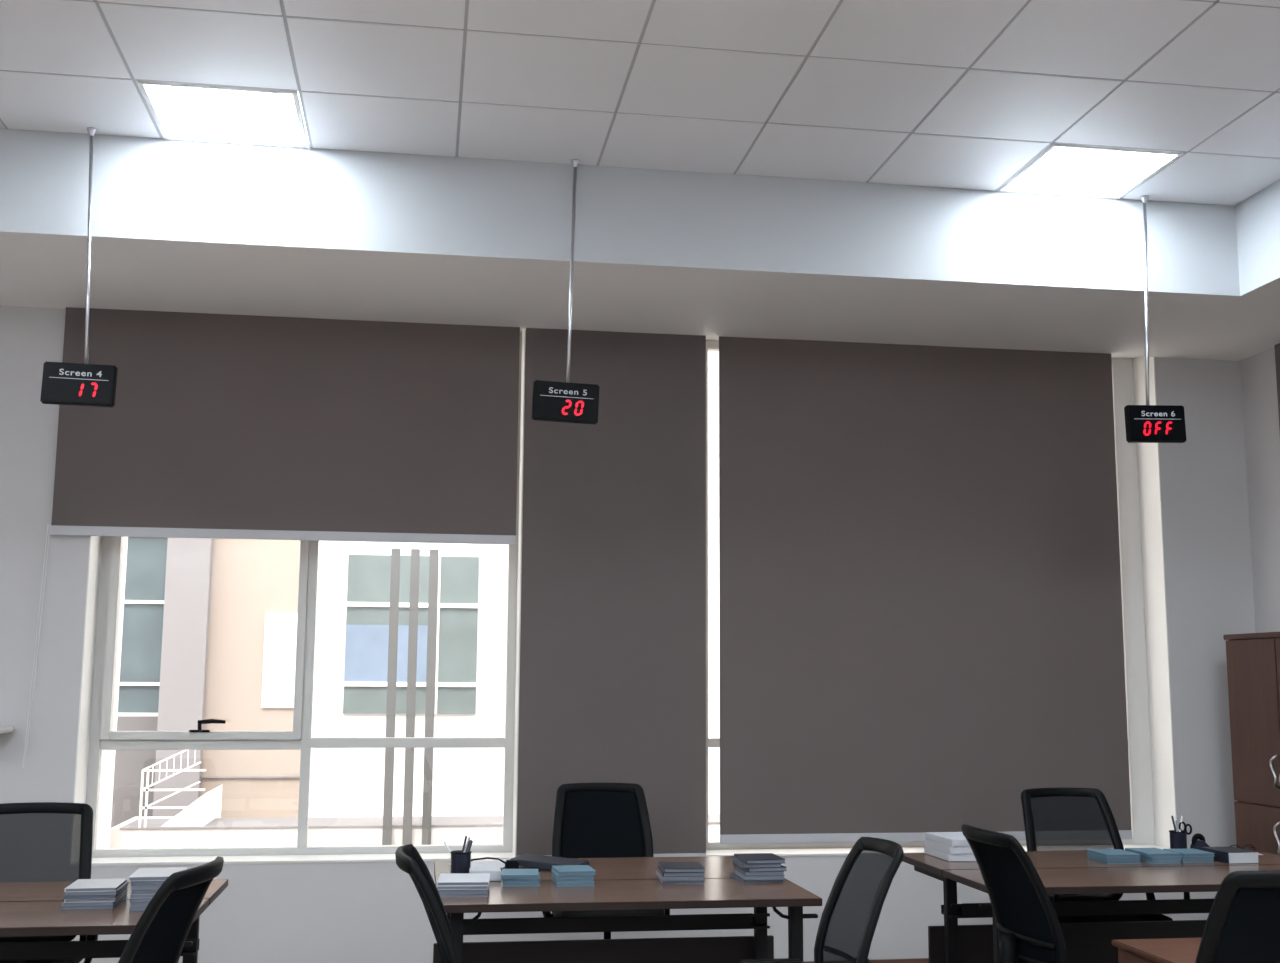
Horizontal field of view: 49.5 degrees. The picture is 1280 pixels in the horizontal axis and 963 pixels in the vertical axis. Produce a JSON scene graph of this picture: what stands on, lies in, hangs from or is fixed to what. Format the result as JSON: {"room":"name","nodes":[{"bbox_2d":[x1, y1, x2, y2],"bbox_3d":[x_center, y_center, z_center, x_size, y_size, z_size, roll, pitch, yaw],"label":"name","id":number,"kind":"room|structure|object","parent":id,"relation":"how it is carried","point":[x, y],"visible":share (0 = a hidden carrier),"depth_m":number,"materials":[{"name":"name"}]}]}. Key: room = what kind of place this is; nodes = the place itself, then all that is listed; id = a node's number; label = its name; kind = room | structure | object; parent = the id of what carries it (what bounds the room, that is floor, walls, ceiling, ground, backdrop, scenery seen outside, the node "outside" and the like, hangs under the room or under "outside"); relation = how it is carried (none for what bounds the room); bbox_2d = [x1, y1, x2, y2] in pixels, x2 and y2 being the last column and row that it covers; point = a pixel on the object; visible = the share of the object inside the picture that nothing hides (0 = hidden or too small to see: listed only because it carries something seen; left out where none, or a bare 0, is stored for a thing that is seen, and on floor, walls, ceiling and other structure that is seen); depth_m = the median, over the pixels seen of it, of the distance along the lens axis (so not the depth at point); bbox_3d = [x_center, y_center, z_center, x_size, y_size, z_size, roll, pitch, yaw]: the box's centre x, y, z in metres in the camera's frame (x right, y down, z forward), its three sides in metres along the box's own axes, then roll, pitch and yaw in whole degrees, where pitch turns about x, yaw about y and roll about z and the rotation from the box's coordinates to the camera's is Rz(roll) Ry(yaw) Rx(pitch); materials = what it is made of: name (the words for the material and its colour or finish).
{"room":"service office","nodes":[
{"label":"service office","id":0,"kind":"room"},
{"bbox_2d":[0,306,1255,962],"bbox_3d":[-2.096,0.536,6.781,11.345,3.750,0.340,2,-8,-9],"label":"wall","id":1,"kind":"structure","parent":0,"point":[352,912],"depth_m":6.61,"materials":[{"name":"paint"}]},
{"bbox_2d":[0,726,13,732],"bbox_3d":[-3.058,1.169,6.242,0.415,0.132,0.240,2,-8,-9],"label":"wall shelf","id":2,"kind":"object","parent":1,"relation":"attached to","point":[3,729],"visible":1,"depth_m":6.29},
{"bbox_2d":[73,329,525,856],"bbox_3d":[-1.610,0.480,6.803,2.041,2.648,0.221,2,-8,-9],"label":"window frame","id":3,"kind":"structure","parent":1,"relation":"attached to","point":[87,673],"depth_m":6.66,"materials":[{"name":"metal"}]},
{"bbox_2d":[92,852,514,865],"bbox_3d":[-1.618,1.796,6.611,2.039,0.012,0.226,2,-8,-9],"label":"trim","id":4,"kind":"structure","parent":1,"relation":"attached to","point":[328,858],"depth_m":6.56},
{"bbox_2d":[86,332,521,856],"bbox_3d":[-1.626,0.501,6.904,2.041,2.660,0.153,2,-8,-9],"label":"window","id":5,"kind":"structure","parent":1,"relation":"in","point":[102,735],"depth_m":6.77,"materials":[{"name":"white plastic"}]},
{"bbox_2d":[22,307,519,767],"bbox_3d":[-1.715,0.268,6.681,2.231,2.171,0.043,2,-8,-9],"label":"roller blind","id":6,"kind":"object","parent":5,"relation":"attached to","point":[218,426],"visible":0.98,"depth_m":6.75,"materials":[{"name":"fabric"}]},
{"bbox_2d":[516,328,705,856],"bbox_3d":[-0.128,0.542,6.896,0.923,2.634,0.034,2,-8,-9],"label":"roller blind","id":7,"kind":"object","parent":1,"relation":"attached to","point":[612,688],"visible":0.86,"depth_m":6.89,"materials":[{"name":"fabric"}]},
{"bbox_2d":[0,128,1279,360],"bbox_3d":[-1.287,-1.805,1.774,10.895,0.536,10.360,2,-8,-9],"label":"trim","id":8,"kind":"structure","parent":1,"relation":"attached to","point":[178,225],"depth_m":6.12,"materials":[{"name":"paint"}]},
{"bbox_2d":[803,958,928,962],"bbox_3d":[-2.104,2.317,6.343,10.895,0.100,0.015,2,-8,-9],"label":"baseboard","id":9,"kind":"structure","parent":1,"relation":"attached to","point":[919,960],"depth_m":6.86,"materials":[{"name":"brown wood"}]},
{"bbox_2d":[719,336,1131,843],"bbox_3d":[1.462,0.544,7.147,2.156,2.547,0.034,2,-8,-9],"label":"roller blind","id":10,"kind":"object","parent":1,"relation":"attached to","point":[921,618],"visible":0.98,"depth_m":7.13,"materials":[{"name":"fabric"}]},
{"bbox_2d":[706,340,1154,849],"bbox_3d":[1.517,0.596,7.428,2.495,2.660,0.070,2,-8,-9],"label":"window","id":11,"kind":"structure","parent":1,"relation":"in","point":[1136,682],"depth_m":7.52,"materials":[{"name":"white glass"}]},
{"bbox_2d":[706,844,1169,856],"bbox_3d":[1.532,1.885,7.095,2.493,0.012,0.226,2,-8,-9],"label":"trim","id":12,"kind":"structure","parent":1,"relation":"attached to","point":[804,851],"depth_m":6.98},
{"bbox_2d":[706,337,1175,846],"bbox_3d":[1.540,0.569,7.287,2.495,2.648,0.221,2,-8,-9],"label":"window frame","id":13,"kind":"structure","parent":1,"relation":"attached to","point":[1152,546],"depth_m":7.45,"materials":[{"name":"metal"}]},
{"bbox_2d":[0,0,1279,205],"bbox_3d":[-1.560,-2.105,1.168,10.155,0.100,9.176,2,-8,-9],"label":"ceiling","id":14,"kind":"structure","parent":0,"point":[962,94],"depth_m":5.08,"materials":[{"name":"tile"}]},
{"bbox_2d":[40,127,117,407],"bbox_3d":[-2.184,-0.857,5.498,0.273,1.143,0.080,2,-8,-9],"label":"display","id":15,"kind":"object","parent":14,"relation":"hanging from","point":[75,384],"visible":1,"depth_m":5.40,"materials":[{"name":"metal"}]},
{"bbox_2d":[137,80,307,147],"bbox_3d":[-1.621,-1.444,5.461,0.576,0.024,0.551,2,-8,-9],"label":"recessed light","id":16,"kind":"object","parent":14,"relation":"in","point":[181,111],"visible":1,"depth_m":5.44,"materials":[{"name":"white"}]},
{"bbox_2d":[532,159,599,424],"bbox_3d":[-0.306,-0.802,5.794,0.275,1.144,0.095,2,-8,-9],"label":"display","id":17,"kind":"object","parent":14,"relation":"hanging from","point":[566,402],"visible":1,"depth_m":5.69,"materials":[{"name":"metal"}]},
{"bbox_2d":[999,143,1183,198],"bbox_3d":[1.936,-1.344,6.007,0.576,0.024,0.551,2,-8,-9],"label":"recessed light","id":18,"kind":"object","parent":14,"relation":"in","point":[1060,169],"visible":1,"depth_m":5.99,"materials":[{"name":"white"}]},
{"bbox_2d":[1124,196,1186,442],"bbox_3d":[2.259,-0.730,6.188,0.274,1.144,0.095,2,-8,-9],"label":"display","id":19,"kind":"object","parent":14,"relation":"hanging from","point":[1147,423],"visible":1,"depth_m":6.08,"materials":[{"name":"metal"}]},
{"bbox_2d":[1240,348,1279,632],"bbox_3d":[4.199,-0.050,2.458,0.250,3.750,10.900,2,-8,-9],"label":"wall","id":20,"kind":"structure","parent":0,"point":[1258,372],"depth_m":7.38,"materials":[{"name":"paint"}]},
{"bbox_2d":[1274,343,1279,429],"bbox_3d":[3.610,-0.280,5.312,0.012,1.414,3.800,2,-8,-9],"label":"roller blind","id":21,"kind":"object","parent":20,"relation":"attached to","point":[1277,346],"visible":1,"depth_m":7.23,"materials":[{"name":"fabric"}]},
{"bbox_3d":[-1.294,1.711,1.340,11.345,0.120,10.900,2,-8,-9],"label":"floor","id":22,"kind":"structure","parent":0,"visible":0},
{"bbox_2d":[0,802,97,962],"bbox_3d":[-2.201,1.650,4.843,0.606,0.991,0.609,2,-8,-9],"label":"office chair","id":23,"kind":"object","parent":22,"relation":"on","point":[40,841],"visible":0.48,"depth_m":5.11,"materials":[{"name":"fabric"}]},
{"bbox_2d":[0,879,227,962],"bbox_3d":[-2.013,1.696,4.314,1.285,0.750,0.935,2,-8,-9],"label":"office desk","id":24,"kind":"object","parent":22,"relation":"on","point":[26,908],"visible":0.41,"depth_m":4.40,"materials":[{"name":"brown wood"}]},
{"bbox_2d":[61,896,126,909],"bbox_3d":[-1.706,1.319,4.350,0.151,0.010,0.205,2,-8,-8],"label":"booklet","id":25,"kind":"object","parent":24,"relation":"on","point":[124,898],"visible":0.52,"depth_m":4.25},
{"bbox_2d":[62,892,127,905],"bbox_3d":[-1.706,1.308,4.354,0.151,0.010,0.205,2,-8,-8],"label":"booklet","id":26,"kind":"object","parent":25,"relation":"on","point":[125,895],"visible":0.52,"depth_m":4.26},
{"bbox_2d":[64,889,127,902],"bbox_3d":[-1.703,1.298,4.356,0.151,0.010,0.205,2,-8,-10],"label":"booklet","id":27,"kind":"object","parent":26,"relation":"on","point":[125,891],"visible":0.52,"depth_m":4.26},
{"bbox_2d":[64,887,127,898],"bbox_3d":[-1.704,1.287,4.355,0.151,0.010,0.205,2,-8,-10],"label":"booklet","id":28,"kind":"object","parent":27,"relation":"on","point":[123,890],"visible":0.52,"depth_m":4.26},
{"bbox_2d":[65,882,128,895],"bbox_3d":[-1.699,1.276,4.354,0.151,0.010,0.205,2,-8,-10],"label":"booklet","id":29,"kind":"object","parent":28,"relation":"on","point":[125,885],"visible":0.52,"depth_m":4.26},
{"bbox_2d":[64,878,127,891],"bbox_3d":[-1.704,1.266,4.356,0.151,0.010,0.205,2,-8,-11],"label":"booklet","id":30,"kind":"object","parent":29,"relation":"on","point":[80,885],"visible":1,"depth_m":4.31,"materials":[{"name":"paper"}]},
{"bbox_2d":[0,935,199,959],"bbox_3d":[-2.028,1.443,4.457,1.175,0.160,0.110,2,-8,-9],"label":"cable tray","id":31,"kind":"object","parent":24,"relation":"on","point":[81,949],"depth_m":4.43,"materials":[{"name":"black metal"}]},
{"bbox_2d":[129,907,145,911],"bbox_3d":[-1.503,1.317,4.337,0.151,0.012,0.215,2,-8,-14],"label":"booklet","id":32,"kind":"object","parent":24,"relation":"on","point":[131,909],"visible":0.2,"depth_m":4.22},
{"bbox_2d":[130,903,148,906],"bbox_3d":[-1.499,1.304,4.338,0.151,0.012,0.215,2,-8,-13],"label":"booklet","id":33,"kind":"object","parent":32,"relation":"on","point":[131,904],"visible":0.2,"depth_m":4.22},
{"bbox_2d":[130,898,151,902],"bbox_3d":[-1.502,1.292,4.340,0.151,0.012,0.215,2,-8,-13],"label":"booklet","id":34,"kind":"object","parent":33,"relation":"on","point":[138,900],"visible":0.2,"depth_m":4.23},
{"bbox_2d":[129,892,154,898],"bbox_3d":[-1.503,1.279,4.342,0.151,0.012,0.215,2,-8,-13],"label":"booklet","id":35,"kind":"object","parent":34,"relation":"on","point":[131,896],"visible":0.2,"depth_m":4.23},
{"bbox_2d":[132,889,157,893],"bbox_3d":[-1.499,1.267,4.346,0.151,0.012,0.215,2,-8,-14],"label":"booklet","id":36,"kind":"object","parent":35,"relation":"on","point":[133,891],"visible":0.2,"depth_m":4.24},
{"bbox_2d":[131,885,160,889],"bbox_3d":[-1.498,1.254,4.344,0.151,0.012,0.215,2,-8,-13],"label":"booklet","id":37,"kind":"object","parent":36,"relation":"on","point":[135,887],"visible":0.27,"depth_m":4.24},
{"bbox_2d":[131,881,163,885],"bbox_3d":[-1.499,1.242,4.351,0.151,0.012,0.215,2,-8,-11],"label":"booklet","id":38,"kind":"object","parent":37,"relation":"on","point":[133,883],"visible":0.25,"depth_m":4.24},
{"bbox_2d":[128,867,188,880],"bbox_3d":[-1.505,1.229,4.348,0.151,0.012,0.215,2,-8,-11],"label":"booklet","id":39,"kind":"object","parent":38,"relation":"on","point":[142,874],"visible":0.79,"depth_m":4.31,"materials":[{"name":"paper"}]},
{"bbox_2d":[118,856,223,962],"bbox_3d":[-1.383,1.454,3.449,0.609,0.991,0.606,0,-8,1],"label":"office chair","id":40,"kind":"object","parent":22,"relation":"on","point":[160,934],"visible":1,"depth_m":3.40,"materials":[{"name":"fabric"}]},
{"bbox_2d":[395,844,458,962],"bbox_3d":[-0.374,1.509,3.790,0.609,0.991,0.606,2,-8,-10],"label":"office chair","id":41,"kind":"object","parent":22,"relation":"on","point":[409,860],"visible":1,"depth_m":3.67,"materials":[{"name":"black plastic"}]},
{"bbox_2d":[542,783,663,938],"bbox_3d":[-0.144,1.833,6.031,0.606,0.991,0.609,2,-8,-9],"label":"office chair","id":42,"kind":"object","parent":22,"relation":"on","point":[592,820],"visible":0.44,"depth_m":6.26,"materials":[{"name":"fabric"}]},
{"bbox_2d":[433,856,821,962],"bbox_3d":[-0.108,1.802,4.965,1.272,0.750,1.130,2,-8,-9],"label":"office desk","id":43,"kind":"object","parent":22,"relation":"on","point":[626,883],"visible":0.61,"depth_m":4.96,"materials":[{"name":"brown wood"}]},
{"bbox_2d":[450,850,471,873],"bbox_3d":[-0.649,1.385,5.031,0.078,0.087,0.078,2,-8,-9],"label":"pen cup","id":44,"kind":"object","parent":43,"relation":"on","point":[460,862],"visible":0.77,"depth_m":5.00,"materials":[{"name":"black"}]},
{"bbox_2d":[462,836,466,852],"bbox_3d":[-0.644,1.355,5.042,0.031,0.135,0.008,2,-8,-9],"label":"pen","id":45,"kind":"object","parent":44,"relation":"in","point":[465,839],"visible":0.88,"depth_m":5.04,"materials":[{"name":"black"}]},
{"bbox_2d":[465,840,472,852],"bbox_3d":[-0.629,1.359,5.024,0.048,0.122,0.015,3,-8,-15],"label":"pen","id":46,"kind":"object","parent":44,"relation":"in","point":[470,842],"visible":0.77,"depth_m":5.03,"materials":[{"name":"black"}]},
{"bbox_2d":[439,893,487,896],"bbox_3d":[-0.593,1.367,4.640,0.169,0.011,0.210,1,-8,-6],"label":"booklet","id":47,"kind":"object","parent":43,"relation":"on","point":[440,894],"visible":0.16,"depth_m":4.54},
{"bbox_2d":[438,882,489,892],"bbox_3d":[-0.590,1.356,4.649,0.169,0.011,0.210,1,-8,-4],"label":"booklet","id":48,"kind":"object","parent":47,"relation":"on","point":[480,890],"visible":0.3,"depth_m":4.55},
{"bbox_2d":[436,880,489,889],"bbox_3d":[-0.590,1.345,4.649,0.169,0.011,0.210,1,-8,-4],"label":"booklet","id":49,"kind":"object","parent":48,"relation":"on","point":[438,887],"visible":0.3,"depth_m":4.55,"materials":[{"name":"paper"}]},
{"bbox_2d":[437,873,489,885],"bbox_3d":[-0.589,1.333,4.653,0.169,0.011,0.210,1,-8,-5],"label":"booklet","id":50,"kind":"object","parent":49,"relation":"on","point":[457,879],"visible":1,"depth_m":4.61,"materials":[{"name":"paper"}]},
{"bbox_2d":[469,867,500,880],"bbox_3d":[-0.552,1.401,4.957,0.110,0.035,0.100,2,-8,-9],"label":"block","id":51,"kind":"object","parent":43,"relation":"on","point":[495,872],"visible":0.72,"depth_m":4.92,"materials":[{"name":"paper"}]},
{"bbox_2d":[448,857,524,867],"bbox_3d":[-0.583,1.468,5.342,0.270,0.013,0.200,4,-9,-23],"label":"paper sheet","id":52,"kind":"object","parent":43,"relation":"on","point":[495,863],"visible":0.42,"depth_m":5.37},
{"bbox_2d":[471,857,518,870],"bbox_3d":[-0.538,1.410,5.098,0.200,0.057,0.063,4,-9,-21],"label":"card reader","id":53,"kind":"object","parent":43,"relation":"on","point":[509,864],"visible":0.55,"depth_m":5.11,"materials":[{"name":"black plastic"}]},
{"bbox_2d":[503,882,539,886],"bbox_3d":[-0.414,1.400,4.863,0.129,0.012,0.165,1,-8,-5],"label":"booklet","id":54,"kind":"object","parent":43,"relation":"on","point":[505,884],"visible":0.48,"depth_m":4.79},
{"bbox_2d":[502,872,540,881],"bbox_3d":[-0.415,1.388,4.870,0.129,0.012,0.165,1,-8,-3],"label":"booklet","id":55,"kind":"object","parent":54,"relation":"on","point":[539,873],"visible":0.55,"depth_m":4.79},
{"bbox_2d":[501,869,537,878],"bbox_3d":[-0.421,1.374,4.867,0.129,0.012,0.165,1,-8,-4],"label":"booklet","id":56,"kind":"object","parent":55,"relation":"on","point":[506,873],"visible":1,"depth_m":4.81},
{"bbox_2d":[510,853,589,869],"bbox_3d":[-0.341,1.444,5.260,0.260,0.040,0.180,-2,-8,15],"label":"folder","id":57,"kind":"object","parent":43,"relation":"on","point":[527,860],"visible":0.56,"depth_m":5.22,"materials":[{"name":"plastic"}]},
{"bbox_2d":[551,877,594,886],"bbox_3d":[-0.235,1.402,4.870,0.131,0.012,0.165,2,-8,-11],"label":"booklet","id":58,"kind":"object","parent":43,"relation":"on","point":[552,879],"visible":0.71,"depth_m":4.79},
{"bbox_2d":[551,873,593,882],"bbox_3d":[-0.237,1.389,4.874,0.131,0.012,0.165,2,-8,-9],"label":"booklet","id":59,"kind":"object","parent":58,"relation":"on","point":[552,875],"visible":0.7,"depth_m":4.79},
{"bbox_2d":[551,869,593,878],"bbox_3d":[-0.237,1.377,4.874,0.131,0.012,0.165,2,-8,-10],"label":"booklet","id":60,"kind":"object","parent":59,"relation":"on","point":[555,874],"visible":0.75,"depth_m":4.80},
{"bbox_2d":[552,865,595,875],"bbox_3d":[-0.232,1.364,4.874,0.131,0.012,0.165,2,-8,-12],"label":"booklet","id":61,"kind":"object","parent":60,"relation":"on","point":[561,870],"visible":1,"depth_m":4.83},
{"bbox_2d":[449,909,769,934],"bbox_3d":[-0.110,1.536,5.022,1.162,0.160,0.110,2,-8,-9],"label":"cable tray","id":62,"kind":"object","parent":43,"relation":"on","point":[757,921],"depth_m":4.97,"materials":[{"name":"black metal"}]},
{"bbox_2d":[658,876,704,884],"bbox_3d":[0.145,1.413,4.939,0.147,0.013,0.175,1,-8,-5],"label":"booklet","id":63,"kind":"object","parent":43,"relation":"on","point":[659,878],"visible":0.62,"depth_m":4.86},
{"bbox_2d":[656,870,704,880],"bbox_3d":[0.142,1.399,4.933,0.147,0.013,0.175,1,-8,-8],"label":"booklet","id":64,"kind":"object","parent":63,"relation":"on","point":[701,878],"visible":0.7,"depth_m":4.85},
{"bbox_2d":[656,866,703,876],"bbox_3d":[0.142,1.385,4.936,0.147,0.013,0.175,1,-8,-6],"label":"booklet","id":65,"kind":"object","parent":64,"relation":"on","point":[673,874],"visible":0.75,"depth_m":4.85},
{"bbox_2d":[658,862,704,872],"bbox_3d":[0.147,1.373,4.944,0.147,0.013,0.175,1,-8,-6],"label":"booklet","id":66,"kind":"object","parent":65,"relation":"on","point":[666,867],"visible":1,"depth_m":4.90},
{"bbox_2d":[730,873,782,883],"bbox_3d":[0.417,1.421,4.978,0.143,0.013,0.185,2,-8,-11],"label":"booklet","id":67,"kind":"object","parent":43,"relation":"on","point":[733,875],"visible":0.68,"depth_m":4.89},
{"bbox_2d":[735,870,784,879],"bbox_3d":[0.427,1.406,4.970,0.143,0.013,0.185,1,-8,-8],"label":"booklet","id":68,"kind":"object","parent":67,"relation":"on","point":[736,871],"visible":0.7,"depth_m":4.88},
{"bbox_2d":[734,866,783,875],"bbox_3d":[0.426,1.393,4.976,0.143,0.013,0.185,1,-8,-8],"label":"booklet","id":69,"kind":"object","parent":68,"relation":"on","point":[745,873],"visible":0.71,"depth_m":4.89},
{"bbox_2d":[733,862,786,871],"bbox_3d":[0.429,1.380,4.981,0.143,0.013,0.185,2,-8,-13],"label":"booklet","id":70,"kind":"object","parent":69,"relation":"on","point":[782,868],"visible":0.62,"depth_m":4.90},
{"bbox_2d":[731,857,781,867],"bbox_3d":[0.417,1.366,4.985,0.143,0.013,0.185,1,-8,-8],"label":"booklet","id":71,"kind":"object","parent":70,"relation":"on","point":[736,861],"visible":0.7,"depth_m":4.90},
{"bbox_2d":[734,853,785,863],"bbox_3d":[0.428,1.352,4.983,0.143,0.013,0.185,2,-8,-10],"label":"booklet","id":72,"kind":"object","parent":71,"relation":"on","point":[748,858],"visible":1,"depth_m":4.93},
{"bbox_2d":[738,837,903,962],"bbox_3d":[0.445,1.540,3.974,0.609,0.991,0.606,1,-8,-8],"label":"office chair","id":73,"kind":"object","parent":22,"relation":"on","point":[854,904],"visible":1,"depth_m":4.13,"materials":[{"name":"fabric"}]},
{"bbox_2d":[961,824,1065,962],"bbox_3d":[1.371,1.615,4.454,0.609,0.991,0.606,2,-8,-11],"label":"office chair","id":74,"kind":"object","parent":22,"relation":"on","point":[1027,923],"visible":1,"depth_m":4.38,"materials":[{"name":"fabric"}]},
{"bbox_2d":[903,849,1279,962],"bbox_3d":[1.925,1.871,5.362,1.605,0.750,1.000,2,-8,-9],"label":"office desk","id":75,"kind":"object","parent":22,"relation":"on","point":[1060,872],"visible":0.66,"depth_m":5.39,"materials":[{"name":"brown wood"}]},
{"bbox_2d":[924,846,975,861],"bbox_3d":[1.289,1.517,5.665,0.170,0.028,0.280,2,-8,-9],"label":"paper ream","id":76,"kind":"object","parent":75,"relation":"on","point":[933,852],"visible":0.52,"depth_m":5.53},
{"bbox_2d":[924,839,972,853],"bbox_3d":[1.293,1.488,5.666,0.170,0.028,0.280,2,-8,-10],"label":"paper ream","id":77,"kind":"object","parent":76,"relation":"on","point":[934,845],"visible":0.52,"depth_m":5.54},
{"bbox_2d":[925,832,969,846],"bbox_3d":[1.296,1.459,5.667,0.170,0.028,0.280,2,-8,-11],"label":"paper ream","id":78,"kind":"object","parent":77,"relation":"on","point":[953,839],"visible":0.62,"depth_m":5.63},
{"bbox_2d":[941,892,1213,917],"bbox_3d":[1.917,1.612,5.463,1.495,0.160,0.110,2,-8,-9],"label":"cable tray","id":79,"kind":"object","parent":75,"relation":"on","point":[950,909],"depth_m":5.39,"materials":[{"name":"black metal"}]},
{"bbox_2d":[1088,856,1140,863],"bbox_3d":[1.904,1.517,5.579,0.141,0.011,0.175,1,-8,-8],"label":"booklet","id":80,"kind":"object","parent":75,"relation":"on","point":[1089,857],"visible":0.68,"depth_m":5.50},
{"bbox_2d":[1087,852,1140,860],"bbox_3d":[1.902,1.505,5.577,0.141,0.011,0.175,1,-8,-8],"label":"booklet","id":81,"kind":"object","parent":80,"relation":"on","point":[1088,854],"visible":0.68,"depth_m":5.50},
{"bbox_2d":[1087,849,1140,857],"bbox_3d":[1.902,1.493,5.576,0.141,0.011,0.175,1,-8,-7],"label":"booklet","id":82,"kind":"object","parent":81,"relation":"on","point":[1108,853],"visible":1,"depth_m":5.53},
{"bbox_2d":[1140,858,1180,863],"bbox_3d":[2.066,1.520,5.596,0.131,0.012,0.200,2,-8,-10],"label":"booklet","id":83,"kind":"object","parent":75,"relation":"on","point":[1141,859],"visible":0.36,"depth_m":5.50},
{"bbox_2d":[1140,855,1181,860],"bbox_3d":[2.070,1.508,5.599,0.131,0.012,0.200,2,-8,-11],"label":"booklet","id":84,"kind":"object","parent":83,"relation":"on","point":[1141,856],"visible":0.38,"depth_m":5.51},
{"bbox_2d":[1125,848,1180,856],"bbox_3d":[2.066,1.495,5.600,0.131,0.012,0.200,2,-8,-9],"label":"booklet","id":85,"kind":"object","parent":84,"relation":"on","point":[1149,852],"visible":0.93,"depth_m":5.55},
{"bbox_2d":[1169,830,1186,848],"bbox_3d":[2.282,1.526,5.887,0.074,0.087,0.074,2,-8,-9],"label":"pen cup","id":86,"kind":"object","parent":75,"relation":"on","point":[1178,840],"visible":0.84,"depth_m":5.86,"materials":[{"name":"black"}]},
{"bbox_2d":[1179,821,1191,834],"bbox_3d":[2.317,1.503,5.896,0.061,0.119,0.009,2,-8,-9],"label":"scissors","id":87,"kind":"object","parent":86,"relation":"in","point":[1185,825],"visible":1,"depth_m":5.90,"materials":[{"name":"metal"}]},
{"bbox_2d":[1181,859,1213,862],"bbox_3d":[2.217,1.525,5.620,0.131,0.011,0.165,1,-8,-7],"label":"booklet","id":88,"kind":"object","parent":75,"relation":"on","point":[1182,860],"visible":0.38,"depth_m":5.54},
{"bbox_2d":[1181,856,1213,859],"bbox_3d":[2.220,1.514,5.623,0.131,0.011,0.165,1,-8,-6],"label":"booklet","id":89,"kind":"object","parent":88,"relation":"on","point":[1183,857],"visible":0.38,"depth_m":5.54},
{"bbox_2d":[1164,848,1214,856],"bbox_3d":[2.223,1.502,5.625,0.131,0.011,0.165,1,-8,-7],"label":"booklet","id":90,"kind":"object","parent":89,"relation":"on","point":[1190,852],"visible":0.8,"depth_m":5.58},
{"bbox_2d":[1190,833,1209,849],"bbox_3d":[2.368,1.521,5.840,0.105,0.084,0.040,2,-8,-9],"label":"tape dispenser","id":91,"kind":"object","parent":75,"relation":"on","point":[1196,844],"visible":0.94,"depth_m":5.83,"materials":[{"name":"black"}]},
{"bbox_2d":[1201,847,1258,863],"bbox_3d":[2.380,1.508,5.606,0.136,0.044,0.185,2,-8,-10],"label":"booklet","id":92,"kind":"object","parent":75,"relation":"on","point":[1229,855],"visible":0.89,"depth_m":5.53,"materials":[{"name":"paper"}]},
{"bbox_2d":[1021,788,1172,922],"bbox_3d":[1.934,1.827,5.899,0.606,0.991,0.609,2,-8,-11],"label":"office chair","id":93,"kind":"object","parent":22,"relation":"on","point":[1055,819],"visible":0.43,"depth_m":6.14,"materials":[{"name":"fabric"}]},
{"bbox_2d":[1112,938,1201,962],"bbox_3d":[1.992,1.847,4.583,0.650,0.575,0.502,2,-8,-9],"label":"office desk","id":94,"kind":"object","parent":22,"relation":"on","point":[1162,950],"visible":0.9,"depth_m":4.68,"materials":[{"name":"brown wood"}]},
{"bbox_2d":[1195,870,1279,962],"bbox_3d":[1.628,1.510,3.713,0.606,0.991,0.609,2,-8,-9],"label":"office chair","id":95,"kind":"object","parent":22,"relation":"on","point":[1242,925],"visible":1,"depth_m":3.54,"materials":[{"name":"fabric"}]},
{"bbox_2d":[1223,632,1279,854],"bbox_3d":[3.266,1.514,6.177,0.374,1.706,1.696,2,-8,-9],"label":"storage cabinet","id":96,"kind":"object","parent":22,"relation":"on","point":[1253,659],"visible":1,"depth_m":6.80,"materials":[{"name":"brown wood"}]},
{"label":"outside","id":97,"kind":"structure","parent":0,"visible":0},
{"bbox_3d":[-1.888,4.178,18.121,30.000,0.180,22.800,2,-8,-9],"label":"ground","id":98,"kind":"structure","parent":97,"visible":0},
{"bbox_2d":[97,537,127,848],"bbox_3d":[-4.187,0.491,10.864,0.290,5.020,0.280,2,-8,-9],"label":"pillar","id":99,"kind":"structure","parent":98,"relation":"on","point":[108,756],"depth_m":10.65,"materials":[{"name":"paint"}]},
{"bbox_2d":[110,750,221,847],"bbox_3d":[-3.831,2.595,11.294,0.700,0.981,1.000,2,-8,-9],"label":"stair","id":100,"kind":"structure","parent":98,"relation":"on","point":[207,807],"depth_m":10.87,"materials":[{"name":"metal"}]},
{"bbox_2d":[382,549,400,844],"bbox_3d":[-1.996,1.802,11.144,0.072,2.530,0.060,2,-8,-9],"label":"steel post","id":101,"kind":"object","parent":98,"relation":"on","point":[395,553],"visible":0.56,"depth_m":11.13,"materials":[{"name":"metal"}]},
{"bbox_2d":[402,549,419,844],"bbox_3d":[-1.841,1.807,11.168,0.072,2.530,0.060,2,-8,-9],"label":"steel post","id":102,"kind":"object","parent":98,"relation":"on","point":[415,553],"visible":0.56,"depth_m":11.15,"materials":[{"name":"metal"}]},
{"bbox_2d":[111,351,719,827],"bbox_3d":[-2.030,-0.162,13.251,18.000,7.020,0.700,2,-8,-9],"label":"building","id":103,"kind":"structure","parent":98,"relation":"on","point":[210,624],"depth_m":12.58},
{"bbox_2d":[119,814,719,847],"bbox_3d":[1.492,3.045,11.904,11.270,0.330,0.720,2,-8,-9],"label":"wall","id":104,"kind":"structure","parent":98,"relation":"on","point":[322,831],"depth_m":11.00,"materials":[{"name":"paint"}]},
{"bbox_2d":[422,549,438,844],"bbox_3d":[-1.692,1.811,11.191,0.072,2.530,0.060,2,-8,-9],"label":"steel post","id":105,"kind":"object","parent":98,"relation":"on","point":[434,554],"visible":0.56,"depth_m":11.18,"materials":[{"name":"metal"}]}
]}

